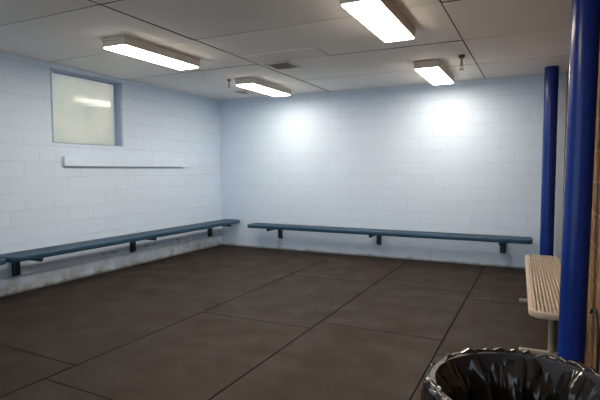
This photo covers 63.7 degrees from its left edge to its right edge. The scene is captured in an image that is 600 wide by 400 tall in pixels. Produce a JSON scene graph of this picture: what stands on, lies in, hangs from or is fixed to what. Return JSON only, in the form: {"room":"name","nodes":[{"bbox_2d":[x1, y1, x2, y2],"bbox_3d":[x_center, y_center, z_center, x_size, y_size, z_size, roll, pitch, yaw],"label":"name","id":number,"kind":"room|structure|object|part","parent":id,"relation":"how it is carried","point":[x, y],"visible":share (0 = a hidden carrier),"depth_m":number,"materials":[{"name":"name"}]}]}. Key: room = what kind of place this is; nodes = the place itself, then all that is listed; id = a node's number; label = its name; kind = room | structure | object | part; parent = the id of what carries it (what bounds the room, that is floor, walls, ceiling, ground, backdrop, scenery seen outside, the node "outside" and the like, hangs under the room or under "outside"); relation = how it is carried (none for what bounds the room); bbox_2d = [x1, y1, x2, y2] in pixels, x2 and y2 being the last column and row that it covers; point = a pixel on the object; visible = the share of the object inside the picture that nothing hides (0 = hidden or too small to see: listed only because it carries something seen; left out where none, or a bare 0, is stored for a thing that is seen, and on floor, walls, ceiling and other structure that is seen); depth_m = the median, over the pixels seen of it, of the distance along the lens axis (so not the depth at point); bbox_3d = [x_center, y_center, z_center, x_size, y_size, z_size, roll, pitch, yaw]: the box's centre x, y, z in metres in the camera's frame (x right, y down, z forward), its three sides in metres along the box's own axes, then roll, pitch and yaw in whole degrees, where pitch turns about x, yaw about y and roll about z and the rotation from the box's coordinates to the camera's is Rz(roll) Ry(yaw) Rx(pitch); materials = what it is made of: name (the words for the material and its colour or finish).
{"room":"changing room","nodes":[
{"label":"changing room","id":0,"kind":"room"},
{"bbox_2d":[0,52,221,297],"bbox_3d":[-3.658,-0.304,5.539,0.200,3.010,9.500,2,4,26],"label":"wall","id":1,"kind":"structure","parent":0,"point":[44,202],"depth_m":6.94,"materials":[{"name":"white brick"}]},
{"bbox_2d":[0,258,5,264],"bbox_3d":[-3.919,0.856,4.277,0.500,0.319,2.440,2,4,26],"label":"bench","id":2,"kind":"object","parent":1,"relation":"attached to","point":[2,260],"visible":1,"depth_m":5.20,"materials":[{"name":"blue plastic"}]},
{"bbox_2d":[50,68,122,146],"bbox_3d":[-3.005,-1.250,6.772,0.171,0.955,1.190,2,4,26],"label":"window","id":3,"kind":"structure","parent":1,"relation":"in","point":[85,109],"depth_m":6.79,"materials":[{"name":"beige glass"}]},
{"bbox_2d":[0,219,239,276],"bbox_3d":[-2.361,0.659,7.444,0.500,0.319,4.560,2,4,26],"label":"bench","id":4,"kind":"object","parent":1,"relation":"attached to","point":[38,254],"visible":1,"depth_m":6.51,"materials":[{"name":"blue plastic"}]},
{"bbox_3d":[-3.410,0.798,5.809,0.062,0.245,0.080,2,4,26],"label":"wall plate","id":5,"kind":"part","parent":4,"relation":"part of","materials":[{"name":"black metal"}]},
{"bbox_3d":[-2.301,0.506,7.405,0.313,0.006,4.508,2,4,26],"label":"seat","id":6,"kind":"part","parent":4,"relation":"part of","materials":[{"name":"blue plastic"}]},
{"bbox_3d":[-2.586,0.694,7.484,0.062,0.245,0.080,2,4,26],"label":"wall plate","id":7,"kind":"part","parent":4,"relation":"part of","materials":[{"name":"black metal"}]},
{"bbox_3d":[-1.718,0.584,9.249,0.062,0.245,0.080,2,4,26],"label":"wall plate","id":8,"kind":"part","parent":4,"relation":"part of","materials":[{"name":"black metal"}]},
{"bbox_2d":[62,156,184,166],"bbox_3d":[-2.579,-0.579,7.447,0.045,0.130,2.420,2,4,26],"label":"board","id":9,"kind":"object","parent":1,"relation":"attached to","point":[67,160],"visible":1,"depth_m":7.20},
{"bbox_2d":[0,245,557,399],"bbox_3d":[-0.932,1.236,4.181,6.365,0.014,9.700,2,4,26],"label":"floor","id":10,"kind":"structure","parent":0,"point":[222,322],"depth_m":4.61,"materials":[{"name":"tile"}]},
{"bbox_2d":[430,351,599,399],"bbox_3d":[0.674,0.972,1.466,0.554,0.835,0.554,2,4,26],"label":"trash can","id":11,"kind":"object","parent":10,"relation":"on","point":[555,369],"visible":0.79,"depth_m":1.65,"materials":[{"name":"grey plastic"}]},
{"bbox_2d":[420,347,599,399],"bbox_3d":[0.673,0.857,1.459,0.653,0.640,0.668,2,4,26],"label":"trash bag","id":12,"kind":"object","parent":11,"relation":"in","point":[518,378],"visible":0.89,"depth_m":1.63,"materials":[{"name":"black plastic"}]},
{"bbox_2d":[519,255,560,356],"bbox_3d":[2.322,0.962,4.623,0.407,0.462,2.620,1,4,24],"label":"slatted bench","id":13,"kind":"object","parent":10,"relation":"on","point":[543,272],"visible":0.76,"depth_m":4.11,"materials":[{"name":"beige wood"}]},
{"bbox_3d":[2.347,0.748,4.599,0.312,0.029,2.576,1,4,24],"label":"ribbed seat","id":14,"kind":"part","parent":13,"relation":"part of","materials":[{"name":"beige wood"}]},
{"bbox_3d":[1.993,1.011,3.830,0.262,0.422,0.044,1,4,24],"label":"leg","id":15,"kind":"part","parent":13,"relation":"part of","materials":[{"name":"grey metal"}]},
{"bbox_2d":[539,66,558,255],"bbox_3d":[3.391,-0.361,6.588,0.172,2.860,0.172,2,4,26],"label":"steel post","id":16,"kind":"object","parent":10,"relation":"on","point":[551,74],"visible":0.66,"depth_m":6.52,"materials":[{"name":"blue metal"}]},
{"bbox_2d":[557,0,599,364],"bbox_3d":[1.760,-0.142,3.050,0.188,2.860,0.158,2,4,26],"label":"steel post","id":17,"kind":"object","parent":10,"relation":"on","point":[585,17],"visible":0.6,"depth_m":3.00,"materials":[{"name":"blue metal"}]},
{"bbox_2d":[0,0,571,99],"bbox_3d":[-0.939,-1.632,4.007,6.365,0.018,9.700,2,4,26],"label":"ceiling","id":18,"kind":"structure","parent":0,"point":[496,38],"depth_m":5.07,"materials":[{"name":"white"}]},
{"bbox_2d":[102,35,199,69],"bbox_3d":[-1.659,-1.665,5.531,0.320,0.104,1.240,2,4,26],"label":"fluorescent light","id":19,"kind":"object","parent":18,"relation":"attached to","point":[123,44],"visible":1,"depth_m":5.32,"materials":[{"name":"white plastic"}]},
{"bbox_2d":[104,45,197,69],"bbox_3d":[-1.659,-1.625,5.533,0.286,0.024,1.198,2,4,26],"label":"diffuser","id":20,"kind":"object","parent":19,"relation":"attached to","point":[137,51],"depth_m":5.42,"materials":[{"name":"white plastic"}]},
{"bbox_2d":[235,90,253,93],"bbox_3d":[-0.969,-1.888,8.482,0.240,0.020,0.260,2,4,26],"label":"ceiling vent","id":21,"kind":"object","parent":18,"relation":"in","point":[244,91],"visible":1,"depth_m":8.44,"materials":[{"name":"grey metal"}]},
{"bbox_2d":[235,77,290,96],"bbox_3d":[-0.566,-1.803,7.753,0.320,0.104,1.240,2,4,26],"label":"fluorescent light","id":22,"kind":"object","parent":18,"relation":"attached to","point":[255,84],"visible":1,"depth_m":7.53,"materials":[{"name":"white plastic"}]},
{"bbox_2d":[237,83,288,96],"bbox_3d":[-0.566,-1.763,7.755,0.286,0.024,1.198,2,4,26],"label":"diffuser","id":23,"kind":"object","parent":22,"relation":"attached to","point":[264,88],"depth_m":7.62,"materials":[{"name":"white plastic"}]},
{"bbox_2d":[264,61,300,69],"bbox_3d":[-0.227,-1.758,6.322,0.360,0.020,0.370,2,4,26],"label":"ceiling vent","id":24,"kind":"object","parent":18,"relation":"in","point":[286,64],"visible":0.9,"depth_m":6.30,"materials":[{"name":"grey metal"}]},
{"bbox_2d":[243,47,329,63],"bbox_3d":[-0.165,-1.731,5.813,0.960,0.014,0.430,2,4,26],"label":"ceiling panel","id":25,"kind":"object","parent":18,"relation":"attached to","point":[313,52],"depth_m":5.76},
{"bbox_2d":[340,0,415,41],"bbox_3d":[0.716,-1.592,4.233,0.320,0.104,1.240,2,4,26],"label":"fluorescent light","id":26,"kind":"object","parent":18,"relation":"attached to","point":[383,18],"visible":1,"depth_m":4.10,"materials":[{"name":"white plastic"}]},
{"bbox_2d":[414,59,454,84],"bbox_3d":[1.866,-1.742,6.649,0.320,0.104,1.240,2,4,26],"label":"fluorescent light","id":27,"kind":"object","parent":18,"relation":"attached to","point":[435,72],"visible":1,"depth_m":6.33,"materials":[{"name":"white plastic"}]},
{"bbox_2d":[415,67,452,84],"bbox_3d":[1.866,-1.702,6.652,0.286,0.024,1.198,2,4,26],"label":"diffuser","id":28,"kind":"object","parent":27,"relation":"attached to","point":[435,75],"depth_m":6.53,"materials":[{"name":"white plastic"}]},
{"bbox_2d":[458,54,464,69],"bbox_3d":[1.944,-1.654,5.813,0.083,0.179,0.083,2,4,26],"label":"sprinkler","id":29,"kind":"object","parent":18,"relation":"attached to","point":[461,56],"visible":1,"depth_m":5.80,"materials":[{"name":"paint"}]},
{"bbox_2d":[220,73,566,268],"bbox_3d":[1.158,-0.488,8.348,5.965,3.010,0.200,2,4,26],"label":"wall","id":30,"kind":"structure","parent":0,"point":[465,157],"depth_m":8.01,"materials":[{"name":"white brick"}]},
{"bbox_2d":[247,223,532,252],"bbox_3d":[1.233,0.632,7.990,4.710,0.287,0.500,2,4,26],"label":"bench","id":31,"kind":"object","parent":30,"relation":"attached to","point":[502,240],"visible":1,"depth_m":7.64,"materials":[{"name":"blue plastic"}]},
{"bbox_3d":[-0.371,0.595,9.022,0.080,0.245,0.062,2,4,26],"label":"wall plate","id":32,"kind":"part","parent":31,"relation":"part of","materials":[{"name":"black metal"}]},
{"bbox_3d":[1.334,0.641,8.185,0.080,0.245,0.062,2,4,26],"label":"wall plate","id":33,"kind":"part","parent":31,"relation":"part of","materials":[{"name":"black metal"}]},
{"bbox_3d":[1.203,0.498,7.921,4.658,0.006,0.313,2,4,26],"label":"seat","id":34,"kind":"part","parent":31,"relation":"part of","materials":[{"name":"blue plastic"}]},
{"bbox_3d":[3.076,0.689,7.332,0.080,0.245,0.062,2,4,26],"label":"wall plate","id":35,"kind":"part","parent":31,"relation":"part of","materials":[{"name":"black metal"}]},
{"bbox_2d":[561,48,599,373],"bbox_3d":[1.875,-0.154,2.826,0.200,3.010,9.500,2,4,26],"label":"wall","id":36,"kind":"structure","parent":0,"point":[594,265],"depth_m":3.08,"materials":[{"name":"brown wood"}]},
{"bbox_2d":[589,307,599,372],"bbox_3d":[1.710,0.964,2.816,0.023,0.657,0.400,2,4,26],"label":"cable","id":37,"kind":"object","parent":36,"relation":"attached to","point":[592,310],"visible":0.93,"depth_m":2.64,"materials":[{"name":"black rubber"}]}
]}

